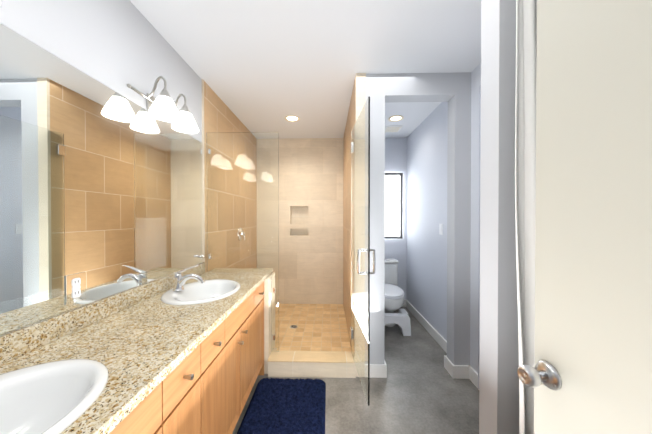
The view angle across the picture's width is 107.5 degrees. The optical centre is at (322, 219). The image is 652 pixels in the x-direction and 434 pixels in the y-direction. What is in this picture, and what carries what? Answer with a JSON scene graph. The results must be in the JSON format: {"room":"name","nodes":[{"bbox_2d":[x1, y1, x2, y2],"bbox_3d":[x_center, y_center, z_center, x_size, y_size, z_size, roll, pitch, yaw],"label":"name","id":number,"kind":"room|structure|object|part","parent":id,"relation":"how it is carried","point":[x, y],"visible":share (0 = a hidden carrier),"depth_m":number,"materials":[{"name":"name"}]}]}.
{"room":"bathroom","nodes":[
{"label":"bathroom","id":0,"kind":"room"},
{"bbox_2d":[0,0,249,334],"bbox_3d":[-1.138,0.058,1.184,0.133,2.570,5.260,0,0,1],"label":"wall","id":1,"kind":"structure","parent":0,"point":[117,46],"depth_m":1.28,"materials":[{"name":"grey paint"}]},
{"bbox_2d":[0,263,203,358],"bbox_3d":[-1.087,0.442,0.540,0.020,0.092,3.169,0,0,1],"label":"backsplash","id":2,"kind":"structure","parent":1,"relation":"attached to","point":[21,341],"depth_m":1.01,"materials":[{"name":"beige stone"}]},
{"bbox_2d":[0,23,204,335],"bbox_3d":[-1.074,-0.133,0.529,0.050,1.054,3.157,0,0,1],"label":"mirror","id":3,"kind":"object","parent":1,"relation":"attached to","point":[101,190],"visible":1,"depth_m":1.06,"materials":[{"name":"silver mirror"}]},
{"bbox_2d":[65,272,84,304],"bbox_3d":[-1.078,0.299,1.044,0.004,0.124,0.080,0,0,1],"label":"outlet plate","id":4,"kind":"object","parent":3,"relation":"attached to","point":[74,281],"depth_m":1.04,"materials":[{"name":"white plastic"}]},
{"bbox_2d":[126,76,198,132],"bbox_3d":[-0.962,-0.732,1.519,0.225,0.240,0.478,0,0,1],"label":"sconce","id":5,"kind":"object","parent":1,"relation":"attached to","point":[162,106],"visible":1,"depth_m":1.46,"materials":[{"name":"white glass"}]},
{"bbox_3d":[-1.068,-0.726,1.521,0.013,0.100,0.120,0,0,1],"label":"plate","id":6,"kind":"part","parent":5,"relation":"part of","materials":[{"name":"silver metal"}]},
{"bbox_3d":[-0.986,-0.786,1.419,0.122,0.132,0.012,0,0,1],"label":"arm","id":7,"kind":"part","parent":5,"relation":"part of"},
{"bbox_3d":[-0.933,-0.668,1.418,0.162,0.115,0.162,0,0,1],"label":"lamp shade","id":8,"kind":"part","parent":5,"relation":"part of","materials":[{"name":"white glass"}]},
{"bbox_3d":[-0.981,-0.787,1.619,0.122,0.132,0.012,0,0,1],"label":"arm","id":9,"kind":"part","parent":5,"relation":"part of"},
{"bbox_3d":[-0.928,-0.670,1.618,0.162,0.115,0.162,0,0,1],"label":"lamp shade","id":10,"kind":"part","parent":5,"relation":"part of","materials":[{"name":"white glass"}]},
{"bbox_2d":[202,79,204,261],"bbox_3d":[-1.054,-0.429,2.113,0.016,1.610,0.012,0,0,1],"label":"tile edge trim","id":11,"kind":"object","parent":1,"relation":"attached to","point":[203,168],"visible":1,"depth_m":2.11,"materials":[{"name":"stone"}]},
{"bbox_2d":[130,0,480,138],"bbox_3d":[0.213,-1.277,1.181,2.993,0.100,5.340,0,0,1],"label":"ceiling","id":12,"kind":"structure","parent":0,"point":[263,65],"depth_m":1.72,"materials":[{"name":"white paint"}]},
{"bbox_2d":[285,115,299,121],"bbox_3d":[-0.367,-1.235,2.926,0.188,0.008,0.188,0,0,1],"label":"recessed light","id":13,"kind":"object","parent":12,"relation":"in","point":[291,118],"visible":0.96,"depth_m":2.93,"materials":[{"name":"beige"}]},
{"bbox_2d":[385,126,402,131],"bbox_3d":[0.960,-1.237,3.264,0.220,0.012,0.220,0,0,1],"label":"ceiling vent","id":14,"kind":"object","parent":12,"relation":"in","point":[399,128],"visible":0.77,"depth_m":3.23,"materials":[{"name":"white"}]},
{"bbox_2d":[388,115,403,121],"bbox_3d":[0.902,-1.235,2.925,0.188,0.008,0.188,0,0,1],"label":"recessed light","id":15,"kind":"object","parent":12,"relation":"in","point":[396,118],"visible":1,"depth_m":2.93,"materials":[{"name":"beige"}]},
{"bbox_2d":[279,138,406,303],"bbox_3d":[0.209,0.039,3.715,2.402,2.570,0.106,0,0,1],"label":"wall","id":16,"kind":"structure","parent":0,"point":[325,214],"depth_m":3.67,"materials":[{"name":"tile"}]},
{"bbox_2d":[290,224,307,228],"bbox_3d":[-0.351,0.106,3.726,0.275,0.075,0.100,0,0,1],"label":"wall tile","id":17,"kind":"object","parent":16,"relation":"in","point":[298,226],"depth_m":3.68,"materials":[{"name":"tile"}]},
{"bbox_2d":[290,235,307,303],"bbox_3d":[-0.351,0.783,3.731,0.275,1.080,0.100,0,0,1],"label":"wall tile","id":18,"kind":"structure","parent":16,"relation":"attached to","point":[298,269],"depth_m":3.68,"materials":[{"name":"tile"}]},
{"bbox_2d":[290,138,307,205],"bbox_3d":[-0.351,-0.726,3.720,0.275,1.040,0.100,0,0,1],"label":"wall tile","id":19,"kind":"structure","parent":16,"relation":"attached to","point":[298,171],"depth_m":3.67,"materials":[{"name":"tile"}]},
{"bbox_2d":[385,173,402,238],"bbox_3d":[0.975,-0.211,3.682,0.511,1.007,0.060,0,0,1],"label":"window","id":20,"kind":"structure","parent":16,"relation":"in","point":[393,206],"depth_m":3.68,"materials":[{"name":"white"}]},
{"bbox_3d":[0.975,-0.697,3.678,0.441,0.035,0.060,0,0,1],"label":"window frame","id":21,"kind":"part","parent":20,"relation":"part of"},
{"bbox_2d":[343,75,355,345],"bbox_3d":[0.310,0.045,2.901,0.012,2.570,1.717,0,0,1],"label":"wall","id":22,"kind":"structure","parent":0,"point":[350,122],"depth_m":2.86,"materials":[{"name":"tile"}]},
{"bbox_2d":[232,304,478,433],"bbox_3d":[0.213,1.382,1.201,2.993,0.122,5.340,0,0,1],"label":"floor","id":23,"kind":"structure","parent":0,"point":[419,389],"depth_m":1.91,"materials":[{"name":"concrete"}]},
{"bbox_2d":[104,279,264,433],"bbox_3d":[-0.802,0.936,0.510,0.592,0.824,3.116,0,0,1],"label":"bathroom vanity","id":24,"kind":"object","parent":23,"relation":"on","point":[207,392],"depth_m":1.15,"materials":[{"name":"brown wood"}]},
{"bbox_3d":[-0.546,0.605,0.548,0.019,0.145,0.485,0,0,1],"label":"drawer","id":25,"kind":"part","parent":24,"relation":"part of","materials":[{"name":"brown wood"}]},
{"bbox_2d":[28,272,270,433],"bbox_3d":[-0.801,0.504,0.639,0.567,0.035,3.380,0,0,1],"label":"countertop","id":26,"kind":"structure","parent":24,"relation":"on","point":[165,332],"depth_m":0.96,"materials":[{"name":"beige stone"}]},
{"bbox_2d":[0,355,151,433],"bbox_3d":[-0.825,0.546,0.555,0.456,0.147,0.524,0,0,1],"label":"sink","id":27,"kind":"object","parent":26,"relation":"in","point":[40,394],"depth_m":0.73,"materials":[{"name":"white ceramic"}]},
{"bbox_2d":[168,264,207,290],"bbox_3d":[-0.879,0.382,1.575,0.208,0.165,0.071,0,0,1],"label":"faucet","id":28,"kind":"object","parent":26,"relation":"on","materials":[{"name":"silver metal"}]},
{"bbox_2d":[140,279,251,306],"bbox_3d":[-0.794,0.538,1.605,0.456,0.147,0.524,0,0,1],"label":"sink","id":29,"kind":"object","parent":26,"relation":"in","point":[217,290],"depth_m":1.59,"materials":[{"name":"white ceramic"}]},
{"bbox_3d":[-0.546,0.963,0.551,0.019,0.549,0.485,0,0,1],"label":"door","id":30,"kind":"part","parent":24,"relation":"part of","materials":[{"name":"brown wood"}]},
{"bbox_3d":[-0.537,0.960,0.916,0.019,0.549,0.235,0,0,1],"label":"door","id":31,"kind":"part","parent":24,"relation":"part of","materials":[{"name":"brown wood"}]},
{"bbox_3d":[-0.537,0.602,0.913,0.019,0.145,0.235,0,0,1],"label":"drawer","id":32,"kind":"part","parent":24,"relation":"part of","materials":[{"name":"brown wood"}]},
{"bbox_3d":[-0.511,0.602,0.913,0.032,0.022,0.022,0,0,1],"label":"drawer knob","id":33,"kind":"part","parent":24,"relation":"part of","materials":[{"name":"silver metal"}]},
{"bbox_3d":[-0.531,0.600,1.153,0.019,0.145,0.235,0,0,1],"label":"drawer","id":34,"kind":"part","parent":24,"relation":"part of","materials":[{"name":"brown wood"}]},
{"bbox_3d":[-0.529,0.957,1.266,0.019,0.549,0.455,0,0,1],"label":"door","id":35,"kind":"part","parent":24,"relation":"part of","materials":[{"name":"brown wood"}]},
{"bbox_3d":[-0.522,0.597,1.523,0.019,0.145,0.495,0,0,1],"label":"drawer","id":36,"kind":"part","parent":24,"relation":"part of","materials":[{"name":"brown wood"}]},
{"bbox_3d":[-0.516,0.953,1.777,0.019,0.549,0.558,0,0,1],"label":"door","id":37,"kind":"part","parent":24,"relation":"part of","materials":[{"name":"brown wood"}]},
{"bbox_3d":[-0.513,0.594,1.914,0.019,0.145,0.278,0,0,1],"label":"drawer","id":38,"kind":"part","parent":24,"relation":"part of","materials":[{"name":"brown wood"}]},
{"bbox_2d":[264,274,271,373],"bbox_3d":[-0.754,0.923,2.201,0.588,0.824,0.262,0,0,1],"label":"wall","id":39,"kind":"structure","parent":23,"relation":"on","point":[267,321],"depth_m":2.06,"materials":[{"name":"beige paint"}]},
{"bbox_2d":[206,132,278,351],"bbox_3d":[-0.720,0.205,2.161,0.656,1.980,0.026,0,0,1],"label":"glass panel","id":40,"kind":"object","parent":39,"relation":"on","point":[242,201],"visible":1,"depth_m":2.15,"materials":[{"name":"clear glass"}]},
{"bbox_2d":[237,378,325,433],"bbox_3d":[-0.255,1.320,1.605,0.552,0.031,0.765,0,0,1],"label":"rug","id":41,"kind":"object","parent":23,"relation":"on","point":[285,406],"visible":0.98,"depth_m":1.66,"materials":[{"name":"blue fabric"}]},
{"bbox_2d":[268,362,355,377],"bbox_3d":[-0.088,1.271,2.095,0.747,0.130,0.148,0,0,1],"label":"shower curb","id":42,"kind":"object","parent":23,"relation":"on","point":[306,369],"visible":0.71,"depth_m":2.02,"materials":[{"name":"stone"}]},
{"bbox_2d":[267,350,354,362],"bbox_3d":[-0.088,1.201,2.093,0.747,0.010,0.158,0,0,1],"label":"cap","id":43,"kind":"object","parent":42,"relation":"on","point":[318,356],"depth_m":2.08,"materials":[{"name":"stone"}]},
{"bbox_2d":[385,259,403,326],"bbox_3d":[0.853,0.960,3.202,0.470,0.735,0.822,0,0,1],"label":"toilet","id":44,"kind":"object","parent":23,"relation":"on","point":[394,297],"visible":0.42,"depth_m":3.01,"materials":[{"name":"white ceramic"}]},
{"bbox_3d":[0.860,0.790,3.507,0.450,0.330,0.190,0,0,1],"label":"tank","id":45,"kind":"part","parent":44,"relation":"part of","materials":[{"name":"white ceramic"}]},
{"bbox_3d":[0.860,0.608,3.505,0.470,0.035,0.212,0,0,1],"label":"tank lid","id":46,"kind":"part","parent":44,"relation":"part of","materials":[{"name":"white ceramic"}]},
{"bbox_3d":[0.850,0.926,3.088,0.380,0.019,0.584,0,0,1],"label":"seat","id":47,"kind":"part","parent":44,"relation":"part of","materials":[{"name":"white plastic"}]},
{"bbox_3d":[0.850,0.904,3.091,0.372,0.022,0.572,0,0,1],"label":"lid","id":48,"kind":"part","parent":44,"relation":"part of","materials":[{"name":"white plastic"}]},
{"bbox_3d":[0.851,1.132,3.124,0.376,0.392,0.662,0,0,1],"label":"bowl","id":49,"kind":"part","parent":44,"relation":"part of","materials":[{"name":"white ceramic"}]},
{"bbox_2d":[385,309,410,335],"bbox_3d":[0.799,1.217,2.854,0.440,0.225,0.245,0,0,1],"label":"stool","id":50,"kind":"object","parent":23,"relation":"on","point":[401,318],"visible":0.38,"depth_m":2.73,"materials":[{"name":"white plastic"}]},
{"bbox_3d":[0.983,1.217,2.892,0.075,0.224,0.160,0,0,1],"label":"leg","id":51,"kind":"part","parent":50,"relation":"part of","materials":[{"name":"white plastic"}]},
{"bbox_2d":[366,72,470,364],"bbox_3d":[0.811,0.051,2.081,0.881,2.570,0.130,0,0,1],"label":"wall","id":52,"kind":"structure","parent":0,"point":[458,219],"depth_m":2.02,"materials":[{"name":"grey paint"}]},
{"bbox_2d":[370,364,386,377],"bbox_3d":[0.458,1.284,2.026,0.178,0.105,0.016,0,0,1],"label":"baseboard","id":53,"kind":"structure","parent":52,"relation":"attached to","point":[378,370],"depth_m":2.02,"materials":[{"name":"white wood"}]},
{"bbox_2d":[444,355,453,376],"bbox_3d":[1.110,1.283,2.093,0.016,0.105,0.142,0,0,1],"label":"baseboard return","id":54,"kind":"object","parent":52,"relation":"attached to","point":[448,363],"visible":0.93,"depth_m":2.08,"materials":[{"name":"white wood"}]},
{"bbox_2d":[452,365,469,378],"bbox_3d":[1.175,1.284,2.013,0.149,0.105,0.016,0,0,1],"label":"baseboard","id":55,"kind":"structure","parent":52,"relation":"attached to","point":[460,371],"depth_m":2.00,"materials":[{"name":"white wood"}]},
{"bbox_2d":[407,63,480,372],"bbox_3d":[1.319,0.049,2.395,0.120,2.570,2.720,0,0,1],"label":"wall","id":56,"kind":"structure","parent":0,"point":[427,140],"depth_m":2.69,"materials":[{"name":"white paint"}]},
{"bbox_2d":[406,299,446,352],"bbox_3d":[1.263,1.277,2.903,0.016,0.105,1.485,0,0,1],"label":"baseboard","id":57,"kind":"structure","parent":56,"relation":"attached to","point":[441,341],"depth_m":2.81,"materials":[{"name":"white wood"}]},
{"bbox_2d":[439,224,442,234],"bbox_3d":[1.257,0.103,2.527,0.010,0.116,0.072,0,0,1],"label":"light switch","id":58,"kind":"object","parent":56,"relation":"attached to","point":[440,229],"visible":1,"depth_m":2.51,"materials":[{"name":"white plastic"}]},
{"bbox_2d":[469,366,478,389],"bbox_3d":[1.231,1.287,1.596,0.016,0.105,0.847,0,0,1],"label":"baseboard","id":59,"kind":"structure","parent":56,"relation":"attached to","point":[473,375],"depth_m":1.94,"materials":[{"name":"white wood"}]},
{"bbox_2d":[478,85,480,388],"bbox_3d":[1.225,0.147,1.525,0.022,2.363,0.675,0,0,1],"label":"door","id":60,"kind":"structure","parent":56,"relation":"in","point":[479,236],"depth_m":1.85,"materials":[{"name":"grey wood"}]},
{"bbox_2d":[479,0,518,433],"bbox_3d":[1.241,0.058,1.100,0.933,2.570,0.125,0,0,1],"label":"wall","id":61,"kind":"structure","parent":0,"point":[499,382],"depth_m":1.05,"materials":[{"name":"grey paint"}]},
{"bbox_3d":[1.041,0.068,-0.199,1.030,2.570,0.120,0,0,1],"label":"wall","id":62,"kind":"structure","parent":0,"visible":0},
{"bbox_2d":[534,0,651,433],"bbox_3d":[0.632,0.119,0.272,0.040,2.438,0.780,0,0,-4],"label":"door","id":63,"kind":"structure","parent":62,"relation":"in","point":[593,280],"depth_m":0.52,"materials":[{"name":"grey"}]},
{"bbox_2d":[535,361,561,389],"bbox_3d":[0.584,0.405,0.622,0.012,0.065,0.065,0,0,-3],"label":"backplate","id":64,"kind":"object","parent":63,"relation":"attached to","point":[549,369],"visible":0.85,"depth_m":0.61,"materials":[{"name":"silver metal"}]},
{"bbox_2d":[517,365,548,387],"bbox_3d":[0.549,0.405,0.619,0.058,0.050,0.050,0,0,-4],"label":"door knob","id":65,"kind":"object","parent":64,"relation":"attached to","point":[529,376],"depth_m":0.61,"materials":[{"name":"silver metal"}]},
{"bbox_3d":[1.616,0.069,-0.242,0.120,2.570,2.541,0,0,1],"label":"wall","id":66,"kind":"structure","parent":0,"visible":0},
{"bbox_2d":[515,0,536,433],"bbox_3d":[0.986,0.104,0.833,1.170,2.422,0.085,0,0,1],"label":"curtain","id":67,"kind":"object","parent":66,"relation":"hanging from","point":[525,116],"visible":0.25,"depth_m":0.84,"materials":[{"name":"white fabric"}]},
{"bbox_3d":[0.367,0.045,2.844,0.104,2.570,1.627,0,0,1],"label":"wall","id":68,"kind":"structure","parent":0,"visible":0},
{"bbox_2d":[355,73,365,376],"bbox_3d":[0.326,0.051,2.031,0.085,2.570,0.022,0,0,1],"label":"cap","id":69,"kind":"object","parent":68,"relation":"attached to","point":[360,90],"visible":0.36,"depth_m":2.01,"materials":[{"name":"paint"}]},
{"bbox_2d":[350,97,375,405],"bbox_3d":[0.282,0.204,1.830,0.125,1.972,0.617,0,0,-3],"label":"shower door","id":70,"kind":"structure","parent":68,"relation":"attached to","point":[361,249],"depth_m":1.72,"materials":[{"name":"clear glass"}]},
{"bbox_3d":[0.261,0.280,1.591,0.057,0.173,0.019,0,0,-3],"label":"handle","id":71,"kind":"part","parent":70,"relation":"part of","materials":[{"name":"silver metal"}]},
{"bbox_3d":[0.329,0.280,1.595,0.057,0.173,0.019,0,0,-3],"label":"handle","id":72,"kind":"part","parent":70,"relation":"part of","materials":[{"name":"silver metal"}]}
]}

